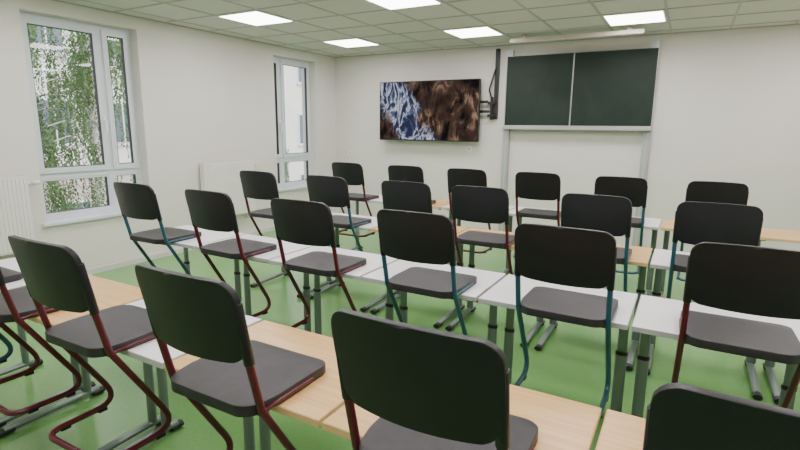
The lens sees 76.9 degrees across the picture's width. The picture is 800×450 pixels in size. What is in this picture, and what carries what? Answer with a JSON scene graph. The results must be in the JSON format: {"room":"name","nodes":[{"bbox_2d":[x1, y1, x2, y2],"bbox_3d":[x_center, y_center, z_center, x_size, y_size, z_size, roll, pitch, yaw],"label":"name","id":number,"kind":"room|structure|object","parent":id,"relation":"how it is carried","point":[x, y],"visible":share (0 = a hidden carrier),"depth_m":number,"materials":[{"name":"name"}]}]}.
{"room":"classroom","nodes":[
{"label":"classroom","id":0,"kind":"room"},
{"bbox_2d":[0,0,336,269],"bbox_3d":[-3.419,-0.863,5.370,0.300,2.780,8.700,7,13,29],"label":"wall","id":1,"kind":"structure","parent":0,"point":[201,96],"depth_m":6.17,"materials":[{"name":"paint"}]},
{"bbox_2d":[0,175,40,255],"bbox_3d":[-3.804,0.004,4.421,0.114,0.809,1.223,7,13,29],"label":"radiator","id":2,"kind":"object","parent":1,"relation":"attached to","point":[16,218],"visible":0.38,"depth_m":4.68,"materials":[{"name":"white metal"}]},
{"bbox_2d":[20,11,142,220],"bbox_3d":[-3.355,-1.112,5.397,0.134,2.020,1.150,7,13,29],"label":"window","id":3,"kind":"structure","parent":1,"relation":"in","point":[110,168],"depth_m":5.50,"materials":[{"name":"white plastic"}]},
{"bbox_2d":[42,210,121,226],"bbox_3d":[-3.288,-0.099,5.550,0.170,0.034,1.230,7,13,29],"label":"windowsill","id":4,"kind":"structure","parent":1,"relation":"attached to","point":[50,223],"depth_m":5.32,"materials":[{"name":"white plastic"}]},
{"bbox_2d":[87,212,336,274],"bbox_3d":[-3.295,0.488,5.553,0.015,0.060,8.700,7,13,29],"label":"baseboard","id":5,"kind":"structure","parent":1,"relation":"attached to","point":[179,250],"depth_m":5.94,"materials":[{"name":"grey"}]},
{"bbox_2d":[199,160,258,217],"bbox_3d":[-2.328,-0.465,6.990,0.114,0.839,0.983,7,13,29],"label":"radiator","id":6,"kind":"object","parent":1,"relation":"attached to","point":[224,176],"visible":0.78,"depth_m":6.86,"materials":[{"name":"white metal"}]},
{"bbox_2d":[273,56,311,187],"bbox_3d":[-1.768,-1.632,8.156,0.134,2.020,0.980,7,13,29],"label":"window","id":7,"kind":"structure","parent":1,"relation":"in","point":[283,157],"depth_m":8.06,"materials":[{"name":"white plastic"}]},
{"bbox_2d":[278,184,306,191],"bbox_3d":[-1.701,-0.619,8.309,0.170,0.034,1.060,7,13,29],"label":"trim","id":8,"kind":"structure","parent":1,"relation":"attached to","point":[304,185],"depth_m":8.15,"materials":[{"name":"white plastic"}]},
{"bbox_2d":[0,227,799,449],"bbox_3d":[0.092,0.964,3.694,8.400,0.100,9.100,7,13,29],"label":"floor","id":9,"kind":"structure","parent":0,"point":[570,364],"depth_m":3.43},
{"bbox_2d":[0,257,95,426],"bbox_3d":[-2.297,0.647,2.963,0.700,0.748,0.556,7,13,29],"label":"school desk","id":10,"kind":"object","parent":9,"relation":"on","point":[11,263],"visible":0.28,"depth_m":3.08,"materials":[{"name":"white laminate"},{"name":"grey metal"},{"name":"black plastic"}]},
{"bbox_2d":[0,266,22,363],"bbox_3d":[-2.369,0.309,2.699,0.432,0.876,0.474,7,13,29],"label":"chair","id":11,"kind":"object","parent":10,"relation":"on","point":[9,275],"visible":0.78,"depth_m":2.75,"materials":[{"name":"plastic"}]},
{"bbox_2d":[0,274,160,449],"bbox_3d":[-1.675,0.721,2.617,0.700,0.748,0.556,7,13,29],"label":"school desk","id":12,"kind":"object","parent":9,"relation":"on","point":[108,293],"visible":0.34,"depth_m":2.63,"materials":[{"name":"brown wood"}]},
{"bbox_2d":[0,269,81,415],"bbox_3d":[-1.783,0.378,2.374,0.432,0.876,0.474,7,13,30],"label":"chair","id":13,"kind":"object","parent":12,"relation":"on","point":[16,305],"visible":0.65,"depth_m":2.31,"materials":[{"name":"plastic"}]},
{"bbox_2d":[119,299,261,449],"bbox_3d":[-1.051,0.793,2.276,0.700,0.748,0.556,7,13,29],"label":"school desk","id":14,"kind":"object","parent":9,"relation":"on","point":[149,352],"visible":0.33,"depth_m":2.29,"materials":[{"name":"white laminate"},{"name":"grey metal"},{"name":"black plastic"}]},
{"bbox_2d":[8,235,171,449],"bbox_3d":[-1.206,0.446,2.055,0.432,0.876,0.475,6,12,28],"label":"chair","id":15,"kind":"object","parent":14,"relation":"on","point":[55,276],"visible":0.91,"depth_m":1.91,"materials":[{"name":"plastic"}]},
{"bbox_2d":[170,225,244,301],"bbox_3d":[-1.669,0.442,4.055,0.700,0.748,0.556,7,13,29],"label":"school desk","id":16,"kind":"object","parent":9,"relation":"on","point":[208,236],"visible":0.31,"depth_m":4.03,"materials":[{"name":"white laminate"},{"name":"grey metal"},{"name":"black plastic"}]},
{"bbox_2d":[113,182,201,274],"bbox_3d":[-1.818,0.095,3.826,0.432,0.876,0.474,6,12,27],"label":"chair","id":17,"kind":"object","parent":16,"relation":"on","point":[136,201],"visible":0.72,"depth_m":3.63,"materials":[{"name":"plastic"}]},
{"bbox_2d":[164,320,343,449],"bbox_3d":[-0.430,0.867,1.929,0.700,0.748,0.556,7,13,29],"label":"school desk","id":18,"kind":"object","parent":9,"relation":"on","point":[313,404],"visible":0.3,"depth_m":1.85,"materials":[{"name":"brown wood"}]},
{"bbox_2d":[135,263,325,449],"bbox_3d":[-0.537,0.524,1.685,0.432,0.876,0.474,7,13,29],"label":"chair","id":19,"kind":"object","parent":18,"relation":"on","point":[234,374],"visible":1,"depth_m":1.51,"materials":[{"name":"plastic"}]},
{"bbox_2d":[195,234,312,331],"bbox_3d":[-1.046,0.515,3.710,0.700,0.748,0.556,7,13,29],"label":"school desk","id":20,"kind":"object","parent":9,"relation":"on","point":[288,247],"visible":0.34,"depth_m":3.72,"materials":[{"name":"white laminate"},{"name":"metal"},{"name":"black plastic"}]},
{"bbox_2d":[185,189,276,316],"bbox_3d":[-1.140,0.175,3.451,0.432,0.876,0.474,7,13,30],"label":"chair","id":21,"kind":"object","parent":20,"relation":"on","point":[208,210],"visible":0.83,"depth_m":3.27,"materials":[{"name":"plastic"}]},
{"bbox_2d":[248,212,334,297],"bbox_3d":[-1.081,0.249,5.075,0.700,0.748,0.556,7,13,29],"label":"school desk","id":22,"kind":"object","parent":9,"relation":"on","point":[329,280],"visible":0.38,"depth_m":5.15,"materials":[{"name":"white laminate"},{"name":"metal"},{"name":"black plastic"}]},
{"bbox_2d":[240,170,278,263],"bbox_3d":[-1.226,-0.098,4.852,0.432,0.876,0.474,6,12,28],"label":"chair","id":23,"kind":"object","parent":22,"relation":"on","point":[261,185],"visible":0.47,"depth_m":4.62,"materials":[{"name":"plastic"}]},
{"bbox_2d":[269,246,398,334],"bbox_3d":[-0.427,0.589,3.360,0.700,0.748,0.556,7,13,29],"label":"school desk","id":24,"kind":"object","parent":9,"relation":"on","point":[374,261],"visible":0.35,"depth_m":3.37,"materials":[{"name":"white laminate"},{"name":"grey metal"},{"name":"black plastic"}]},
{"bbox_2d":[270,198,366,327],"bbox_3d":[-0.485,0.252,3.088,0.432,0.876,0.474,6,12,28],"label":"chair","id":25,"kind":"object","parent":24,"relation":"on","point":[302,222],"visible":0.81,"depth_m":2.90,"materials":[{"name":"plastic"}]},
{"bbox_2d":[310,213,395,311],"bbox_3d":[-0.455,0.321,4.738,0.700,0.748,0.556,7,13,29],"label":"school desk","id":26,"kind":"object","parent":9,"relation":"on","point":[366,227],"visible":0.36,"depth_m":4.75,"materials":[{"name":"white laminate"},{"name":"grey metal"},{"name":"black plastic"}]},
{"bbox_2d":[306,175,371,277],"bbox_3d":[-0.532,-0.017,4.468,0.432,0.876,0.474,7,13,30],"label":"chair","id":27,"kind":"object","parent":26,"relation":"on","point":[332,191],"visible":0.62,"depth_m":4.24,"materials":[{"name":"plastic"}]},
{"bbox_2d":[347,193,382,249],"bbox_3d":[-0.385,0.021,6.286,0.700,0.748,0.556,7,13,29],"label":"school desk","id":28,"kind":"object","parent":9,"relation":"on","point":[377,200],"visible":0.09,"depth_m":6.53,"materials":[{"name":"grey"}]},
{"bbox_2d":[332,162,378,236],"bbox_3d":[-0.529,-0.325,6.056,0.432,0.876,0.474,7,13,29],"label":"chair","id":29,"kind":"object","parent":28,"relation":"on","point":[352,173],"visible":0.72,"depth_m":5.84,"materials":[{"name":"plastic"}]},
{"bbox_2d":[370,226,468,327],"bbox_3d":[0.167,0.394,4.393,0.700,0.748,0.556,7,13,29],"label":"school desk","id":30,"kind":"object","parent":9,"relation":"on","point":[376,309],"visible":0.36,"depth_m":4.36,"materials":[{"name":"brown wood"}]},
{"bbox_2d":[381,180,432,213],"bbox_3d":[0.125,0.061,4.104,0.432,0.876,0.474,7,13,28],"label":"chair","id":31,"kind":"object","parent":30,"relation":"on","point":[396,195],"visible":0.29,"depth_m":3.85,"materials":[{"name":"plastic"}]},
{"bbox_2d":[361,260,505,343],"bbox_3d":[0.197,0.661,3.019,0.700,0.748,0.556,7,13,29],"label":"school desk","id":32,"kind":"object","parent":9,"relation":"on","point":[486,280],"visible":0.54,"depth_m":3.00,"materials":[{"name":"white laminate"},{"name":"grey metal"},{"name":"black plastic"}]},
{"bbox_2d":[377,209,476,335],"bbox_3d":[0.154,0.327,2.735,0.432,0.876,0.474,7,13,29],"label":"chair","id":33,"kind":"object","parent":32,"relation":"on","point":[418,237],"visible":0.87,"depth_m":2.54,"materials":[{"name":"plastic"}]},
{"bbox_2d":[432,199,452,262],"bbox_3d":[0.238,0.094,5.942,0.700,0.748,0.556,7,13,29],"label":"school desk","id":34,"kind":"object","parent":9,"relation":"on","point":[439,203],"visible":0.1,"depth_m":5.74,"materials":[{"name":"brown wood"}]},
{"bbox_2d":[388,165,435,203],"bbox_3d":[0.139,-0.247,5.687,0.432,0.876,0.474,6,12,28],"label":"chair","id":35,"kind":"object","parent":34,"relation":"on","point":[395,172],"visible":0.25,"depth_m":5.42,"materials":[{"name":"plastic"}]},
{"bbox_2d":[322,384,601,449],"bbox_3d":[0.191,0.940,1.584,0.700,0.748,0.556,7,13,29],"label":"school desk","id":36,"kind":"object","parent":9,"relation":"on","point":[562,423],"visible":0.41,"depth_m":1.50,"materials":[{"name":"brown wood"}]},
{"bbox_2d":[331,308,537,449],"bbox_3d":[0.110,0.600,1.327,0.432,0.876,0.474,7,13,28],"label":"chair","id":37,"kind":"object","parent":36,"relation":"on","point":[427,388],"visible":1,"depth_m":1.08,"materials":[{"name":"plastic"}]},
{"bbox_2d":[440,205,515,273],"bbox_3d":[0.861,0.167,5.599,0.700,0.748,0.556,7,13,29],"label":"school desk","id":38,"kind":"object","parent":9,"relation":"on","point":[446,207],"visible":0.19,"depth_m":5.57,"materials":[{"name":"grey"}]},
{"bbox_2d":[447,168,491,253],"bbox_3d":[0.762,-0.173,5.342,0.432,0.876,0.474,7,13,30],"label":"chair","id":39,"kind":"object","parent":38,"relation":"on","point":[455,176],"visible":0.45,"depth_m":5.10,"materials":[{"name":"plastic"}]},
{"bbox_2d":[445,228,544,346],"bbox_3d":[0.789,0.467,4.048,0.700,0.748,0.556,7,13,29],"label":"school desk","id":40,"kind":"object","parent":9,"relation":"on","point":[470,308],"visible":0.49,"depth_m":4.18,"materials":[{"name":"white laminate"}]},
{"bbox_2d":[451,185,513,304],"bbox_3d":[0.646,0.122,3.816,0.432,0.876,0.474,6,12,28],"label":"chair","id":41,"kind":"object","parent":40,"relation":"on","point":[478,204],"visible":0.75,"depth_m":3.62,"materials":[{"name":"plastic"}]},
{"bbox_2d":[509,207,560,274],"bbox_3d":[1.484,0.240,5.255,0.700,0.748,0.556,7,13,29],"label":"school desk","id":42,"kind":"object","parent":9,"relation":"on","point":[512,212],"visible":0.08,"depth_m":5.38,"materials":[{"name":"grey laminate"}]},
{"bbox_2d":[513,172,560,256],"bbox_3d":[1.386,-0.100,4.997,0.432,0.876,0.474,7,13,29],"label":"chair","id":43,"kind":"object","parent":42,"relation":"on","point":[528,185],"visible":0.81,"depth_m":4.79,"materials":[{"name":"plastic"}]},
{"bbox_2d":[478,274,637,412],"bbox_3d":[0.818,0.735,2.672,0.700,0.748,0.556,7,13,29],"label":"school desk","id":44,"kind":"object","parent":9,"relation":"on","point":[502,294],"visible":0.59,"depth_m":2.68,"materials":[{"name":"grey laminate"}]},
{"bbox_2d":[514,223,617,417],"bbox_3d":[0.786,0.401,2.385,0.432,0.876,0.475,7,13,29],"label":"chair","id":45,"kind":"object","parent":44,"relation":"on","point":[559,255],"visible":0.89,"depth_m":2.20,"materials":[{"name":"plastic"}]},
{"bbox_2d":[534,244,652,370],"bbox_3d":[1.411,0.540,3.704,0.700,0.748,0.556,7,13,29],"label":"school desk","id":46,"kind":"object","parent":9,"relation":"on","point":[640,256],"visible":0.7,"depth_m":3.67,"materials":[{"name":"brown wood"}]},
{"bbox_2d":[561,193,632,327],"bbox_3d":[1.335,0.203,3.435,0.432,0.876,0.474,7,13,30],"label":"chair","id":47,"kind":"object","parent":46,"relation":"on","point":[612,215],"visible":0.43,"depth_m":3.19,"materials":[{"name":"plastic"}]},
{"bbox_2d":[595,409,645,449],"bbox_3d":[0.816,1.013,1.243,0.700,0.748,0.556,7,13,29],"label":"school desk","id":48,"kind":"object","parent":9,"relation":"on","point":[619,431],"visible":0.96,"depth_m":1.44,"materials":[{"name":"brown wood"}]},
{"bbox_2d":[642,383,799,449],"bbox_3d":[0.704,0.670,0.999,0.432,0.876,0.474,7,13,29],"label":"chair","id":49,"kind":"object","parent":48,"relation":"on","point":[679,416],"visible":1,"depth_m":0.80,"materials":[{"name":"plastic"}]},
{"bbox_2d":[631,217,661,295],"bbox_3d":[2.101,0.315,4.903,0.700,0.748,0.556,7,13,29],"label":"school desk","id":50,"kind":"object","parent":9,"relation":"on","point":[654,224],"visible":0.33,"depth_m":4.87,"materials":[{"name":"white laminate"},{"name":"metal"},{"name":"black plastic"}]},
{"bbox_2d":[594,176,647,274],"bbox_3d":[2.019,-0.026,4.647,0.432,0.876,0.474,6,12,28],"label":"chair","id":51,"kind":"object","parent":50,"relation":"on","point":[634,189],"visible":0.52,"depth_m":4.40,"materials":[{"name":"plastic"}]},
{"bbox_2d":[661,219,673,297],"bbox_3d":[2.727,0.387,4.564,0.700,0.748,0.556,7,13,29],"label":"school desk","id":52,"kind":"object","parent":9,"relation":"on","point":[667,226],"visible":0.23,"depth_m":4.82,"materials":[{"name":"brown wood"}]},
{"bbox_2d":[676,181,748,281],"bbox_3d":[2.651,0.049,4.297,0.432,0.876,0.474,7,13,30],"label":"chair","id":53,"kind":"object","parent":52,"relation":"on","point":[696,191],"visible":0.34,"depth_m":4.05,"materials":[{"name":"plastic"}]},
{"bbox_2d":[648,249,762,399],"bbox_3d":[2.030,0.615,3.354,0.700,0.748,0.556,7,13,29],"label":"school desk","id":54,"kind":"object","parent":9,"relation":"on","point":[661,258],"visible":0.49,"depth_m":3.41,"materials":[{"name":"white laminate"},{"name":"metal"},{"name":"black plastic"}]},
{"bbox_2d":[666,201,763,339],"bbox_3d":[1.911,0.270,3.116,0.432,0.876,0.474,7,13,29],"label":"chair","id":55,"kind":"object","parent":54,"relation":"on","point":[695,223],"visible":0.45,"depth_m":2.89,"materials":[{"name":"plastic"}]},
{"bbox_2d":[631,295,799,417],"bbox_3d":[1.439,0.808,2.327,0.700,0.748,0.556,7,13,29],"label":"school desk","id":56,"kind":"object","parent":9,"relation":"on","point":[656,316],"visible":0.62,"depth_m":2.38,"materials":[{"name":"white laminate"},{"name":"metal"},{"name":"black plastic"}]},
{"bbox_2d":[671,242,799,408],"bbox_3d":[1.378,0.471,2.058,0.432,0.876,0.474,6,12,28],"label":"chair","id":57,"kind":"object","parent":56,"relation":"on","point":[745,279],"visible":0.79,"depth_m":1.89,"materials":[{"name":"plastic"}]},
{"bbox_2d":[762,360,779,404],"bbox_3d":[2.653,0.688,3.010,0.700,0.748,0.556,7,13,29],"label":"school desk","id":58,"kind":"object","parent":9,"relation":"on","point":[768,366],"visible":0.34,"depth_m":3.20,"materials":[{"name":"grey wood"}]},
{"bbox_2d":[759,228,799,245],"bbox_3d":[3.349,0.460,4.220,0.700,0.748,0.556,7,13,29],"label":"school desk","id":59,"kind":"object","parent":9,"relation":"on","point":[770,234],"visible":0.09,"depth_m":4.17,"materials":[{"name":"brown wood"}]},
{"bbox_2d":[60,0,799,56],"bbox_3d":[0.121,-1.873,3.143,8.400,0.120,9.100,7,13,29],"label":"ceiling","id":60,"kind":"structure","parent":0,"point":[299,11],"depth_m":5.49,"materials":[{"name":"tile"}]},
{"bbox_2d":[217,10,293,25],"bbox_3d":[-1.601,-2.302,5.619,0.589,0.014,0.589,7,13,29],"label":"led panel","id":61,"kind":"object","parent":60,"relation":"in","point":[257,18],"depth_m":5.58,"materials":[{"name":"white plastic"}]},
{"bbox_2d":[322,38,379,47],"bbox_3d":[-0.690,-2.601,7.202,0.589,0.014,0.589,7,13,29],"label":"led panel","id":62,"kind":"object","parent":60,"relation":"in","point":[355,42],"depth_m":7.14,"materials":[{"name":"white plastic"}]},
{"bbox_2d":[366,0,442,9],"bbox_3d":[0.009,-2.113,4.728,0.589,0.014,0.589,7,13,29],"label":"led panel","id":63,"kind":"object","parent":60,"relation":"in","point":[388,4],"depth_m":4.84,"materials":[{"name":"white plastic"}]},
{"bbox_2d":[52,0,799,57],"bbox_3d":[0.164,-1.804,3.131,7.900,0.010,8.700,7,13,29],"label":"grid","id":64,"kind":"object","parent":60,"relation":"attached to","point":[442,1],"visible":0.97,"depth_m":5.71,"materials":[{"name":"grey metal"}]},
{"bbox_2d":[442,26,503,37],"bbox_3d":[0.920,-2.412,6.311,0.589,0.014,0.589,7,13,29],"label":"led panel","id":65,"kind":"object","parent":60,"relation":"in","point":[486,30],"depth_m":6.27,"materials":[{"name":"white plastic"}]},
{"bbox_2d":[510,26,644,42],"bbox_3d":[2.125,-2.328,6.171,1.580,0.087,0.060,7,13,29],"label":"lamp","id":66,"kind":"object","parent":60,"relation":"attached to","point":[630,31],"visible":1,"depth_m":6.11,"materials":[{"name":"beige"}]},
{"bbox_2d":[602,10,666,25],"bbox_3d":[2.530,-2.222,5.420,0.589,0.014,0.589,7,13,29],"label":"led panel","id":67,"kind":"object","parent":60,"relation":"in","point":[660,15],"depth_m":5.38,"materials":[{"name":"white plastic"}]},
{"bbox_2d":[335,25,799,250],"bbox_3d":[2.297,-1.167,7.226,8.400,2.780,0.200,7,13,29],"label":"wall","id":68,"kind":"structure","parent":0,"point":[727,102],"depth_m":6.56,"materials":[{"name":"paint"}]},
{"bbox_2d":[380,49,500,141],"bbox_3d":[0.563,-1.986,7.843,1.954,1.340,0.177,7,13,29],"label":"television","id":69,"kind":"object","parent":68,"relation":"attached to","point":[429,110],"visible":1,"depth_m":7.79,"materials":[{"name":"black plastic"}]},
{"bbox_2d":[337,212,689,251],"bbox_3d":[2.281,0.192,7.366,7.885,0.060,0.015,7,13,29],"label":"baseboard","id":70,"kind":"structure","parent":68,"relation":"attached to","point":[337,212],"depth_m":7.79,"materials":[{"name":"grey"}]},
{"bbox_2d":[498,40,660,245],"bbox_3d":[2.365,-1.080,6.988,1.995,2.699,0.162,7,13,29],"label":"chalkboard","id":71,"kind":"object","parent":68,"relation":"attached to","point":[605,89],"visible":0.87,"depth_m":6.79,"materials":[{"name":"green metal"}]},
{"label":"outside","id":72,"kind":"structure","parent":0,"visible":0},
{"bbox_3d":[-13.828,0.404,22.645,34.200,0.100,65.000,7,13,29],"label":"lawn","id":73,"kind":"structure","parent":72,"visible":0},
{"bbox_2d":[28,25,133,211],"bbox_3d":[-6.818,-1.917,11.072,2.784,9.003,2.629,1,11,3],"label":"birch tree","id":74,"kind":"object","parent":73,"relation":"on","point":[81,74],"visible":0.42,"depth_m":10.53,"materials":[{"name":"green plant"}]},
{"bbox_2d":[30,26,303,211],"bbox_3d":[-9.293,-7.129,21.539,5.620,15.200,38.000,7,13,29],"label":"neighbouring building","id":75,"kind":"structure","parent":73,"relation":"on","point":[292,75],"depth_m":18.23,"materials":[{"name":"concrete"}]},
{"bbox_2d":[284,149,289,181],"bbox_3d":[-5.219,-2.070,19.278,2.485,6.206,2.060,6,12,25],"label":"birch tree","id":76,"kind":"object","parent":73,"relation":"on","point":[286,164],"visible":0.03,"depth_m":19.62,"materials":[{"name":"green plant"}]}
]}

